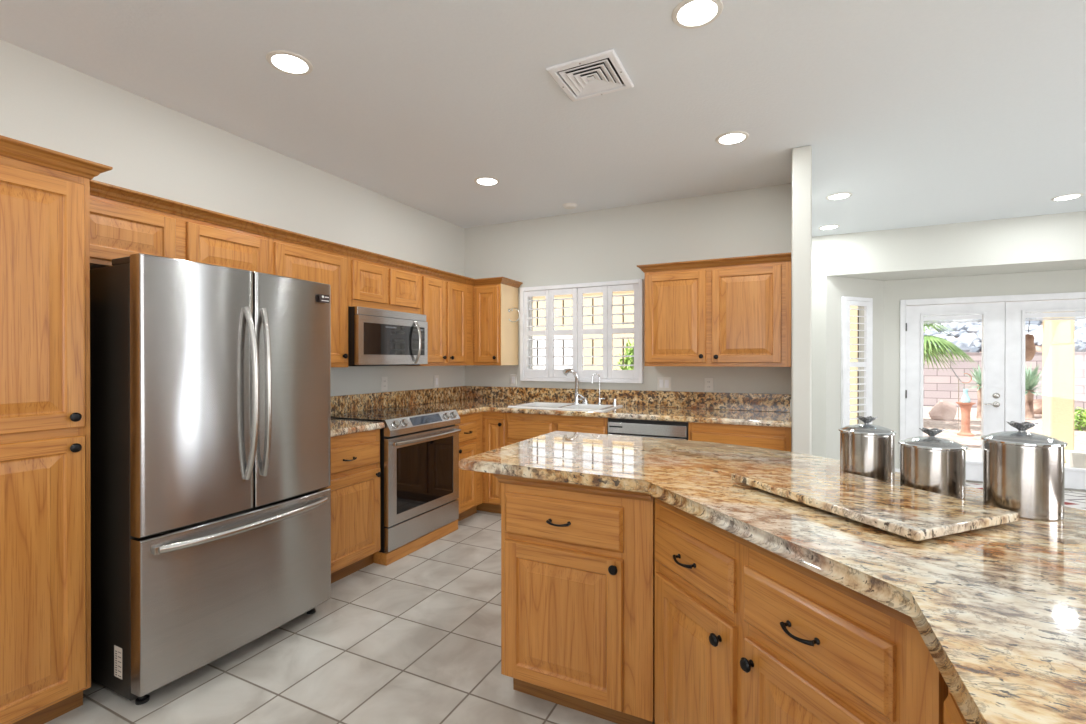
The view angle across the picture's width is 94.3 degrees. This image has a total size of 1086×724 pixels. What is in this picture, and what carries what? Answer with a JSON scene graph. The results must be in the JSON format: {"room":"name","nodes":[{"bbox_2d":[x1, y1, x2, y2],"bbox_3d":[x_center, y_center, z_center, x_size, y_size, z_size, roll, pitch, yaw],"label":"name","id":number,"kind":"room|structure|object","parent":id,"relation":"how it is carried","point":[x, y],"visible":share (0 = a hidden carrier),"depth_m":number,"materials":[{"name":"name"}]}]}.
{"room":"kitchen","nodes":[
{"label":"kitchen","id":0,"kind":"room"},
{"bbox_2d":[0,39,464,395],"bbox_3d":[-2.615,-0.021,1.551,0.150,2.646,8.300,0,0,26],"label":"wall","id":1,"kind":"structure","parent":0,"point":[152,148],"depth_m":2.90,"materials":[{"name":"beige paint"}]},
{"bbox_2d":[90,195,267,273],"bbox_3d":[-1.880,-0.558,2.487,0.347,0.285,0.905,0,0,26],"label":"upper cabinet","id":2,"kind":"object","parent":1,"relation":"attached to","point":[117,229],"visible":0.6,"depth_m":2.34,"materials":[{"name":"brown wood"}]},
{"bbox_2d":[90,179,522,287],"bbox_3d":[-1.066,-0.729,3.414,0.342,0.052,3.280,0,0,26],"label":"crown molding","id":3,"kind":"structure","parent":2,"relation":"on","point":[97,188],"depth_m":2.76,"materials":[{"name":"brown wood"}]},
{"bbox_2d":[268,237,347,366],"bbox_3d":[-1.543,-0.334,3.147,0.375,0.738,0.572,0,0,26],"label":"upper cabinet","id":4,"kind":"object","parent":1,"relation":"attached to","point":[286,259],"visible":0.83,"depth_m":3.16,"materials":[{"name":"brown wood"}]},
{"bbox_2d":[348,256,419,313],"bbox_3d":[-1.271,-0.538,3.737,0.347,0.332,0.726,0,0,26],"label":"upper cabinet","id":5,"kind":"object","parent":1,"relation":"attached to","point":[370,284],"visible":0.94,"depth_m":3.60,"materials":[{"name":"brown wood"}]},
{"bbox_2d":[348,306,427,365],"bbox_3d":[-1.206,-0.170,3.704,0.438,0.396,0.706,0,0,26],"label":"microwave","id":6,"kind":"object","parent":5,"relation":"attached to","point":[376,337],"visible":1,"depth_m":3.55,"materials":[{"name":"silver metal"}]},
{"bbox_2d":[381,377,387,390],"bbox_3d":[-1.288,0.177,4.093,0.008,0.114,0.070,0,0,26],"label":"wall outlet","id":7,"kind":"object","parent":1,"relation":"attached to","point":[384,385],"visible":1,"depth_m":4.09,"materials":[{"name":"white plastic"}]},
{"bbox_2d":[331,386,464,413],"bbox_3d":[-1.306,0.312,4.043,0.020,0.134,2.373,0,0,26],"label":"backsplash","id":8,"kind":"structure","parent":1,"relation":"attached to","point":[368,401],"depth_m":4.17,"materials":[{"name":"stone"}]},
{"bbox_2d":[434,375,438,387],"bbox_3d":[-0.993,0.180,4.698,0.010,0.114,0.070,0,0,26],"label":"light switch","id":9,"kind":"object","parent":1,"relation":"attached to","point":[436,377],"visible":1,"depth_m":4.69,"materials":[{"name":"white plastic"}]},
{"bbox_2d":[415,273,473,365],"bbox_3d":[-0.935,-0.338,4.396,0.375,0.738,0.750,0,0,26],"label":"upper cabinet","id":10,"kind":"object","parent":1,"relation":"attached to","point":[447,305],"visible":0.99,"depth_m":4.31,"materials":[{"name":"brown wood"}]},
{"bbox_2d":[0,0,1085,236],"bbox_3d":[1.440,-1.441,0.566,8.300,0.200,10.090,0,0,26],"label":"ceiling","id":11,"kind":"structure","parent":0,"point":[926,112],"depth_m":2.51,"materials":[{"name":"paint"}]},
{"bbox_2d":[266,50,312,74],"bbox_3d":[-1.139,-1.342,2.268,0.190,0.006,0.190,0,0,26],"label":"recessed light","id":12,"kind":"object","parent":11,"relation":"in","point":[288,62],"visible":1,"depth_m":2.25,"materials":[{"name":"white glass"}]},
{"bbox_2d":[474,176,499,185],"bbox_3d":[-0.418,-1.347,3.760,0.190,0.006,0.190,0,0,26],"label":"recessed light","id":13,"kind":"object","parent":11,"relation":"in","point":[485,180],"visible":1,"depth_m":3.75,"materials":[{"name":"white glass"}]},
{"bbox_2d":[562,203,576,208],"bbox_3d":[0.232,-1.340,4.341,0.132,0.023,0.132,0,0,26],"label":"smoke detector","id":14,"kind":"object","parent":11,"relation":"attached to","point":[566,205],"visible":1,"depth_m":4.30,"materials":[{"name":"white plastic"}]},
{"bbox_2d":[546,49,633,101],"bbox_3d":[0.228,-1.337,2.375,0.320,0.017,0.320,0,0,26],"label":"ceiling vent","id":15,"kind":"object","parent":11,"relation":"in","point":[601,73],"visible":1,"depth_m":2.35,"materials":[{"name":"white metal"}]},
{"bbox_2d":[672,0,722,28],"bbox_3d":[0.592,-1.341,1.936,0.190,0.006,0.190,0,0,26],"label":"recessed light","id":16,"kind":"object","parent":11,"relation":"in","point":[688,14],"visible":1,"depth_m":1.94,"materials":[{"name":"white glass"}]},
{"bbox_2d":[715,131,748,144],"bbox_3d":[1.138,-1.345,3.033,0.190,0.006,0.190,0,0,26],"label":"recessed light","id":17,"kind":"object","parent":11,"relation":"in","point":[733,137],"visible":1,"depth_m":3.02,"materials":[{"name":"white glass"}]},
{"bbox_2d":[818,225,839,229],"bbox_3d":[2.870,-1.351,5.057,0.190,0.006,0.190,0,0,26],"label":"recessed light","id":18,"kind":"object","parent":11,"relation":"in","point":[826,227],"visible":1,"depth_m":5.05,"materials":[{"name":"white glass"}]},
{"bbox_2d":[826,192,852,199],"bbox_3d":[2.410,-1.348,4.103,0.190,0.006,0.190,0,0,26],"label":"recessed light","id":19,"kind":"object","parent":11,"relation":"in","point":[837,196],"visible":1,"depth_m":4.10,"materials":[{"name":"white glass"}]},
{"bbox_2d":[1051,193,1083,200],"bbox_3d":[4.294,-1.348,4.129,0.190,0.006,0.190,0,0,26],"label":"recessed light","id":20,"kind":"object","parent":11,"relation":"in","point":[1075,195],"visible":1,"depth_m":4.12,"materials":[{"name":"white plastic"}]},
{"bbox_2d":[45,482,1085,723],"bbox_3d":[1.615,1.364,0.935,8.300,0.120,10.890,0,0,26],"label":"floor","id":21,"kind":"structure","parent":0,"point":[415,638],"depth_m":2.15,"materials":[{"name":"beige tile"}]},
{"bbox_2d":[0,135,112,723],"bbox_3d":[-2.066,0.283,1.753,0.658,2.037,0.662,0,0,26],"label":"pantry cabinet","id":22,"kind":"object","parent":21,"relation":"on","point":[45,535],"visible":1,"depth_m":1.75,"materials":[{"name":"brown wood"}]},
{"bbox_2d":[90,253,330,704],"bbox_3d":[-1.601,0.450,2.384,0.866,1.700,0.859,0,0,26],"label":"refrigerator","id":23,"kind":"object","parent":21,"relation":"on","point":[210,385],"visible":0.97,"depth_m":2.02,"materials":[{"name":"grey metal"}]},
{"bbox_2d":[115,650,120,676],"bbox_3d":[-1.618,1.150,1.919,0.040,0.094,0.001,0,0,26],"label":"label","id":24,"kind":"object","parent":23,"relation":"attached to","point":[117,652],"depth_m":1.92,"materials":[{"name":"white paper"}]},
{"bbox_2d":[326,429,380,583],"bbox_3d":[-1.414,0.861,3.090,0.660,0.873,0.563,0,0,26],"label":"base cabinet","id":25,"kind":"object","parent":21,"relation":"on","point":[355,457],"visible":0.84,"depth_m":3.02,"materials":[{"name":"brown wood"}]},
{"bbox_2d":[331,418,384,436],"bbox_3d":[-1.421,0.403,3.092,0.647,0.041,0.562,0,0,26],"label":"countertop","id":26,"kind":"structure","parent":25,"relation":"on","point":[339,427],"depth_m":3.08,"materials":[{"name":"stone"}]},
{"bbox_2d":[331,407,460,565],"bbox_3d":[-1.075,0.833,3.675,0.704,0.926,0.778,0,0,26],"label":"range","id":27,"kind":"object","parent":21,"relation":"on","point":[419,447],"depth_m":3.47,"materials":[{"name":"silver metal"}]},
{"bbox_2d":[331,407,451,420],"bbox_3d":[-1.122,0.375,3.696,0.602,0.008,0.778,0,0,26],"label":"cooktop","id":28,"kind":"object","parent":27,"relation":"in","point":[390,413],"depth_m":3.63,"materials":[{"name":"black glass"}]},
{"bbox_2d":[455,412,482,521],"bbox_3d":[-0.857,0.858,4.234,0.660,0.873,0.416,0,0,26],"label":"base cabinet","id":29,"kind":"object","parent":21,"relation":"on","point":[471,425],"visible":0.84,"depth_m":4.12,"materials":[{"name":"brown wood"}]},
{"bbox_2d":[477,412,506,513],"bbox_3d":[-0.559,0.856,4.635,0.843,0.873,0.655,0,0,26],"label":"base cabinet","id":30,"kind":"object","parent":21,"relation":"on","point":[494,423],"visible":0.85,"depth_m":4.25,"materials":[{"name":"brown wood"}]},
{"bbox_2d":[404,399,790,427],"bbox_3d":[0.315,0.400,4.001,2.971,0.041,1.029,0,0,26],"label":"countertop","id":31,"kind":"structure","parent":30,"relation":"on","point":[464,406],"depth_m":3.87,"materials":[{"name":"stone"}]},
{"bbox_2d":[508,401,622,411],"bbox_3d":[0.195,0.452,4.271,0.846,0.173,0.516,0,0,26],"label":"sink","id":32,"kind":"object","parent":31,"relation":"in","point":[536,404],"visible":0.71,"depth_m":4.32,"materials":[{"name":"white ceramic"}]},
{"bbox_2d":[562,368,588,403],"bbox_3d":[0.283,0.209,4.434,0.236,0.312,0.100,0,0,-3],"label":"faucet","id":33,"kind":"object","parent":31,"relation":"on","point":[566,371],"visible":1,"depth_m":4.42,"materials":[{"name":"silver metal"}]},
{"bbox_2d":[592,373,604,403],"bbox_3d":[0.479,0.232,4.372,0.118,0.267,0.045,0,0,-1],"label":"tap","id":34,"kind":"object","parent":31,"relation":"on","point":[599,398],"visible":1,"depth_m":4.37,"materials":[{"name":"silver metal"}]},
{"bbox_2d":[507,413,607,444],"bbox_3d":[0.215,0.857,4.258,0.876,0.873,0.655,0,0,26],"label":"base cabinet","id":35,"kind":"object","parent":21,"relation":"on","point":[520,427],"visible":0.1,"depth_m":4.03,"materials":[{"name":"brown wood"}]},
{"bbox_2d":[493,473,654,723],"bbox_3d":[0.253,0.864,2.158,0.616,0.873,0.832,0,0,26],"label":"base cabinet","id":36,"kind":"object","parent":21,"relation":"on","point":[578,561],"visible":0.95,"depth_m":1.80,"materials":[{"name":"brown wood"}]},
{"bbox_2d":[608,418,687,439],"bbox_3d":[0.869,0.861,3.917,0.590,0.868,0.640,0,0,26],"label":"dishwasher","id":37,"kind":"object","parent":21,"relation":"on","point":[623,427],"visible":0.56,"depth_m":3.66,"materials":[{"name":"silver metal"}]},
{"bbox_2d":[688,422,790,451],"bbox_3d":[1.440,0.859,3.661,0.650,0.873,0.655,0,0,26],"label":"base cabinet","id":38,"kind":"object","parent":21,"relation":"on","point":[777,438],"visible":0.06,"depth_m":3.38,"materials":[{"name":"brown wood"}]},
{"bbox_2d":[655,498,947,723],"bbox_3d":[0.687,0.866,1.604,0.635,0.873,1.436,0,0,-20],"label":"base cabinet","id":39,"kind":"object","parent":21,"relation":"on","point":[746,633],"visible":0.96,"depth_m":1.21,"materials":[{"name":"brown wood"}]},
{"bbox_2d":[458,431,1085,723],"bbox_3d":[0.438,0.410,0.941,2.325,0.041,3.074,0,0,26],"label":"countertop","id":40,"kind":"structure","parent":39,"relation":"on","point":[999,611],"depth_m":1.01,"materials":[{"name":"stone"}]},
{"bbox_2d":[838,416,896,482],"bbox_3d":[1.072,0.283,1.668,0.163,0.206,0.163,0,0,15],"label":"canister","id":41,"kind":"object","parent":40,"relation":"on","point":[868,452],"visible":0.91,"depth_m":1.61,"materials":[{"name":"metal"}]},
{"bbox_2d":[731,465,1018,540],"bbox_3d":[0.870,0.373,1.411,0.370,0.030,0.602,0,0,-19],"label":"serving board","id":42,"kind":"object","parent":40,"relation":"on","point":[915,514],"visible":1,"depth_m":1.29,"materials":[{"name":"stone"}]},
{"bbox_2d":[898,427,967,498],"bbox_3d":[1.147,0.291,1.486,0.163,0.192,0.163,0,0,20],"label":"canister","id":43,"kind":"object","parent":40,"relation":"on","point":[940,468],"visible":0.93,"depth_m":1.43,"materials":[{"name":"metal"}]},
{"bbox_2d":[981,421,1067,520],"bbox_3d":[1.242,0.271,1.306,0.163,0.232,0.163,0,0,26],"label":"canister","id":44,"kind":"object","parent":40,"relation":"on","point":[1025,477],"visible":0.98,"depth_m":1.25,"materials":[{"name":"metal"}]},
{"bbox_2d":[944,688,966,723],"bbox_3d":[0.679,0.870,0.230,0.652,0.873,1.835,0,0,26],"label":"base cabinet","id":45,"kind":"object","parent":21,"relation":"on","point":[952,713],"visible":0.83,"depth_m":0.76,"materials":[{"name":"brown wood"}]},
{"bbox_2d":[966,483,1085,509],"bbox_3d":[4.792,1.288,4.715,1.900,0.008,0.850,0,0,26],"label":"rug","id":46,"kind":"object","parent":21,"relation":"on","point":[1077,500],"visible":0.02,"depth_m":4.74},
{"bbox_2d":[465,183,791,393],"bbox_3d":[0.574,-0.030,4.530,2.974,2.646,0.150,0,0,26],"label":"wall","id":47,"kind":"structure","parent":0,"point":[603,245],"depth_m":4.32,"materials":[{"name":"beige paint"}]},
{"bbox_2d":[474,284,518,364],"bbox_3d":[-0.597,-0.339,4.805,0.624,0.738,0.375,0,0,26],"label":"upper cabinet","id":48,"kind":"object","parent":47,"relation":"attached to","point":[496,338],"visible":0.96,"depth_m":4.61,"materials":[{"name":"brown wood"}]},
{"bbox_2d":[508,308,519,321],"bbox_3d":[-0.270,-0.432,4.651,0.135,0.135,0.036,0,0,26],"label":"towel ring","id":49,"kind":"object","parent":48,"relation":"attached to","point":[509,310],"visible":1,"depth_m":4.64,"materials":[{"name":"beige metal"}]},
{"bbox_2d":[510,374,516,385],"bbox_3d":[-0.286,0.175,4.860,0.070,0.114,0.010,0,0,26],"label":"light switch","id":50,"kind":"object","parent":47,"relation":"attached to","point":[513,377],"visible":1,"depth_m":4.85,"materials":[{"name":"white plastic"}]},
{"bbox_2d":[520,279,643,382],"bbox_3d":[0.341,-0.263,4.585,1.179,0.885,0.135,0,0,26],"label":"window","id":51,"kind":"structure","parent":47,"relation":"in","point":[640,282],"depth_m":4.48,"materials":[{"name":"white paint"}]},
{"bbox_2d":[524,290,548,376],"bbox_3d":[-0.055,-0.263,4.734,0.260,0.810,0.066,0,0,26],"label":"shutter panel","id":52,"kind":"object","parent":51,"relation":"attached to","point":[528,372],"visible":1,"depth_m":4.72,"materials":[{"name":"white paint"}]},
{"bbox_2d":[549,288,577,377],"bbox_3d":[0.188,-0.262,4.616,0.276,0.810,0.066,0,0,26],"label":"shutter panel","id":53,"kind":"object","parent":51,"relation":"attached to","point":[556,373],"visible":0.94,"depth_m":4.60,"materials":[{"name":"white paint"}]},
{"bbox_2d":[578,286,607,377],"bbox_3d":[0.446,-0.262,4.490,0.278,0.810,0.066,0,0,26],"label":"shutter panel","id":54,"kind":"object","parent":51,"relation":"attached to","point":[582,373],"visible":0.96,"depth_m":4.48,"materials":[{"name":"white paint"}]},
{"bbox_2d":[608,284,637,378],"bbox_3d":[0.696,-0.261,4.368,0.275,0.810,0.066,0,0,26],"label":"shutter panel","id":55,"kind":"object","parent":51,"relation":"attached to","point":[617,374],"visible":1,"depth_m":4.36,"materials":[{"name":"white paint"}]},
{"bbox_2d":[465,386,790,411],"bbox_3d":[0.545,0.310,4.450,2.950,0.134,0.020,0,0,26],"label":"backsplash","id":56,"kind":"structure","parent":47,"relation":"attached to","point":[673,399],"depth_m":4.27,"materials":[{"name":"stone"}]},
{"bbox_2d":[657,377,670,390],"bbox_3d":[1.016,0.182,4.226,0.116,0.114,0.010,0,0,26],"label":"light switch","id":57,"kind":"object","parent":47,"relation":"attached to","point":[663,383],"visible":1,"depth_m":4.22,"materials":[{"name":"white plastic"}]},
{"bbox_2d":[704,377,713,391],"bbox_3d":[1.340,0.182,4.069,0.070,0.114,0.008,0,0,26],"label":"wall outlet","id":58,"kind":"object","parent":47,"relation":"attached to","point":[708,382],"visible":1,"depth_m":4.07,"materials":[{"name":"white plastic"}]},
{"bbox_2d":[637,252,790,366],"bbox_3d":[1.304,-0.361,3.878,1.087,0.789,0.378,0,0,26],"label":"upper cabinet","id":59,"kind":"object","parent":47,"relation":"attached to","point":[732,311],"visible":1,"depth_m":3.71,"materials":[{"name":"brown wood"}]},
{"bbox_2d":[791,146,811,454],"bbox_3d":[2.197,-0.029,4.342,0.110,2.646,2.647,0,0,26],"label":"wall partition","id":60,"kind":"structure","parent":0,"point":[801,198],"depth_m":3.15,"materials":[{"name":"beige paint"}]},
{"bbox_2d":[811,276,825,457],"bbox_3d":[2.909,0.182,5.535,0.346,2.215,0.120,0,0,26],"label":"wall","id":61,"kind":"structure","parent":0,"point":[818,349],"depth_m":5.44,"materials":[{"name":"beige paint"}]},
{"bbox_2d":[826,276,883,459],"bbox_3d":[3.453,0.182,5.638,0.944,2.215,0.120,0,0,-22],"label":"wall","id":62,"kind":"structure","parent":0,"point":[836,287],"depth_m":5.48,"materials":[{"name":"beige paint"}]},
{"bbox_2d":[841,296,872,427],"bbox_3d":[3.451,0.143,5.599,0.466,1.713,0.110,0,0,-22],"label":"window","id":63,"kind":"structure","parent":62,"relation":"in","point":[843,298],"depth_m":5.48,"materials":[{"name":"white paint"}]},
{"bbox_2d":[846,300,869,429],"bbox_3d":[3.466,0.142,5.566,0.387,1.625,0.074,0,0,-20],"label":"shutter panel","id":64,"kind":"object","parent":63,"relation":"attached to","point":[866,364],"visible":0.73,"depth_m":5.57,"materials":[{"name":"white paint"}]},
{"bbox_2d":[812,211,1085,280],"bbox_3d":[5.287,-1.291,4.866,5.150,0.735,1.010,0,0,26],"label":"wall header","id":65,"kind":"structure","parent":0,"point":[1050,242],"depth_m":4.95,"materials":[{"name":"beige paint"}]},
{"bbox_2d":[883,269,1085,468],"bbox_3d":[4.841,0.183,5.349,2.070,2.215,0.120,0,0,26],"label":"wall","id":66,"kind":"structure","parent":0,"point":[1063,281],"depth_m":5.54,"materials":[{"name":"beige paint"}]},
{"bbox_2d":[924,315,981,323],"bbox_3d":[4.456,-0.466,5.487,0.509,0.078,0.019,0,0,26],"label":"raised blind","id":67,"kind":"object","parent":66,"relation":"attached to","point":[927,318],"depth_m":5.48,"materials":[{"name":"white fabric"}]},
{"bbox_2d":[900,292,1085,491],"bbox_3d":[4.865,0.297,5.321,1.830,1.988,0.191,0,0,26],"label":"door","id":68,"kind":"structure","parent":66,"relation":"in","point":[1003,317],"depth_m":5.33,"materials":[{"name":"white paint"}]},
{"bbox_2d":[1025,311,1085,320],"bbox_3d":[5.238,-0.465,5.106,0.536,0.078,0.019,0,0,26],"label":"raised blind","id":69,"kind":"object","parent":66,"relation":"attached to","point":[1040,315],"depth_m":5.12,"materials":[{"name":"white fabric"}]},
{"label":"outside","id":70,"kind":"structure","parent":0,"visible":0},
{"bbox_2d":[923,406,1085,450],"bbox_3d":[7.367,1.355,10.457,22.000,0.100,10.850,0,0,26],"label":"ground","id":71,"kind":"structure","parent":70,"point":[950,432],"depth_m":9.76,"materials":[{"name":"beige concrete"}]},
{"bbox_2d":[533,336,571,368],"bbox_3d":[-1.559,0.218,17.361,5.900,2.130,0.150,0,0,26],"label":"wall","id":72,"kind":"structure","parent":71,"relation":"on","point":[541,343],"depth_m":16.30,"materials":[{"name":"white paint"}]},
{"bbox_2d":[615,339,633,369],"bbox_3d":[1.676,0.470,8.810,0.891,1.684,0.828,0,0,26],"label":"tree","id":73,"kind":"object","parent":71,"relation":"on","point":[628,360],"visible":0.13,"depth_m":8.74,"materials":[{"name":"green plant"}]},
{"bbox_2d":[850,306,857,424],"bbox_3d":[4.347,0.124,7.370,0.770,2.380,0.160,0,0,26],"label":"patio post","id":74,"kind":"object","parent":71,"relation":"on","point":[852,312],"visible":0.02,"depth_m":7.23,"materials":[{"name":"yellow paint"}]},
{"bbox_2d":[929,400,956,420],"bbox_3d":[9.006,1.082,11.354,0.525,0.440,0.368,0,0,26],"label":"boulder","id":75,"kind":"object","parent":71,"relation":"on","point":[943,410],"visible":1,"depth_m":11.24,"materials":[{"name":"beige stone"}]},
{"bbox_2d":[923,320,976,369],"bbox_3d":[7.545,0.136,10.409,2.209,2.338,2.330,0,0,26],"label":"palm tree","id":76,"kind":"object","parent":71,"relation":"on","point":[929,348],"visible":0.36,"depth_m":9.67,"materials":[{"name":"green plant"}]},
{"bbox_2d":[951,368,971,430],"bbox_3d":[7.918,0.697,9.547,0.331,1.222,0.070,0,0,26],"label":"ornament","id":77,"kind":"object","parent":71,"relation":"on","point":[951,368],"visible":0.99,"depth_m":9.56,"materials":[{"name":"metal"}]},
{"bbox_2d":[956,402,975,436],"bbox_3d":[7.519,1.014,8.964,0.280,0.590,0.280,0,0,26],"label":"pedestal","id":78,"kind":"object","parent":71,"relation":"on","point":[965,408],"visible":0.96,"depth_m":8.91,"materials":[{"name":"ceramic"}]},
{"bbox_2d":[961,389,970,402],"bbox_3d":[7.519,0.601,8.963,0.140,0.240,0.140,0,0,26],"label":"jar","id":79,"kind":"object","parent":78,"relation":"on","point":[965,398],"visible":1,"depth_m":8.93,"materials":[{"name":"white ceramic"}]},
{"bbox_2d":[954,364,981,418],"bbox_3d":[10.111,0.663,11.589,1.003,1.276,1.172,0,0,-2],"label":"yucca","id":80,"kind":"object","parent":71,"relation":"on","point":[975,374],"visible":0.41,"depth_m":11.58,"materials":[{"name":"green plant"}]},
{"bbox_2d":[966,447,1067,466],"bbox_3d":[6.653,1.305,6.022,5.400,0.023,2.650,0,0,26],"label":"patio slab","id":81,"kind":"object","parent":71,"relation":"on","point":[972,454],"depth_m":7.03,"materials":[{"name":"concrete"}]},
{"bbox_2d":[1042,312,1074,462],"bbox_3d":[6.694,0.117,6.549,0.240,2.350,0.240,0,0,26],"label":"patio post","id":82,"kind":"object","parent":81,"relation":"on","point":[1058,336],"visible":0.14,"depth_m":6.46,"materials":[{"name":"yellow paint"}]},
{"bbox_3d":[6.869,-1.263,6.459,5.800,0.400,0.380,0,0,26],"label":"beam","id":83,"kind":"structure","parent":82,"relation":"on","visible":0},
{"bbox_2d":[1025,318,1035,360],"bbox_3d":[6.676,-0.550,6.908,0.160,1.071,0.282,0,0,26],"label":"hanging ornament","id":84,"kind":"object","parent":83,"relation":"hanging from","point":[1030,349],"visible":0.72,"depth_m":6.91,"materials":[{"name":"brown plastic"}]},
{"bbox_2d":[1065,450,1085,467],"bbox_3d":[6.511,1.192,6.119,0.210,0.200,0.210,0,0,26],"label":"plant pot","id":85,"kind":"object","parent":81,"relation":"on","point":[1074,459],"visible":0.86,"depth_m":6.07,"materials":[{"name":"white plastic"}]},
{"bbox_2d":[1025,365,1041,417],"bbox_3d":[11.384,0.646,11.794,1.367,1.308,1.449,0,0,26],"label":"yucca","id":86,"kind":"object","parent":71,"relation":"on","point":[1031,381],"visible":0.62,"depth_m":11.68,"materials":[{"name":"green plant"}]},
{"bbox_2d":[1033,399,1041,413],"bbox_3d":[12.508,1.118,12.642,0.750,0.359,0.580,0,0,26],"label":"boulder","id":87,"kind":"object","parent":71,"relation":"on","point":[1037,404],"visible":0.22,"depth_m":12.50,"materials":[{"name":"brown stone"}]},
{"bbox_2d":[1074,407,1085,430],"bbox_3d":[10.459,1.133,9.857,0.950,0.543,0.885,0,0,26],"label":"shrub","id":88,"kind":"object","parent":71,"relation":"on","point":[1080,418],"visible":0.32,"depth_m":9.73,"materials":[{"name":"green plant"}]},
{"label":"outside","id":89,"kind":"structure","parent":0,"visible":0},
{"bbox_3d":[5.889,1.499,7.424,70.000,0.170,70.000,0,0,26],"label":"ground","id":90,"kind":"structure","parent":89,"visible":0},
{"bbox_2d":[533,291,633,369],"bbox_3d":[-0.610,-1.233,30.605,18.100,4.950,6.100,0,0,26],"label":"house","id":91,"kind":"structure","parent":90,"relation":"on","point":[627,299],"depth_m":25.69,"materials":[{"name":"yellow paint"}]},
{"bbox_2d":[923,352,1085,409],"bbox_3d":[17.091,0.570,11.918,17.800,1.660,0.240,0,0,26],"label":"wall","id":92,"kind":"structure","parent":90,"relation":"on","point":[938,385],"depth_m":14.34,"materials":[{"name":"pink brick"}]},
{"bbox_2d":[924,311,1085,352],"bbox_3d":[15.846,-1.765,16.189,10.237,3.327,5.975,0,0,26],"label":"rock slope","id":93,"kind":"structure","parent":90,"relation":"on","point":[969,334],"depth_m":15.06,"materials":[{"name":"grey stone"}]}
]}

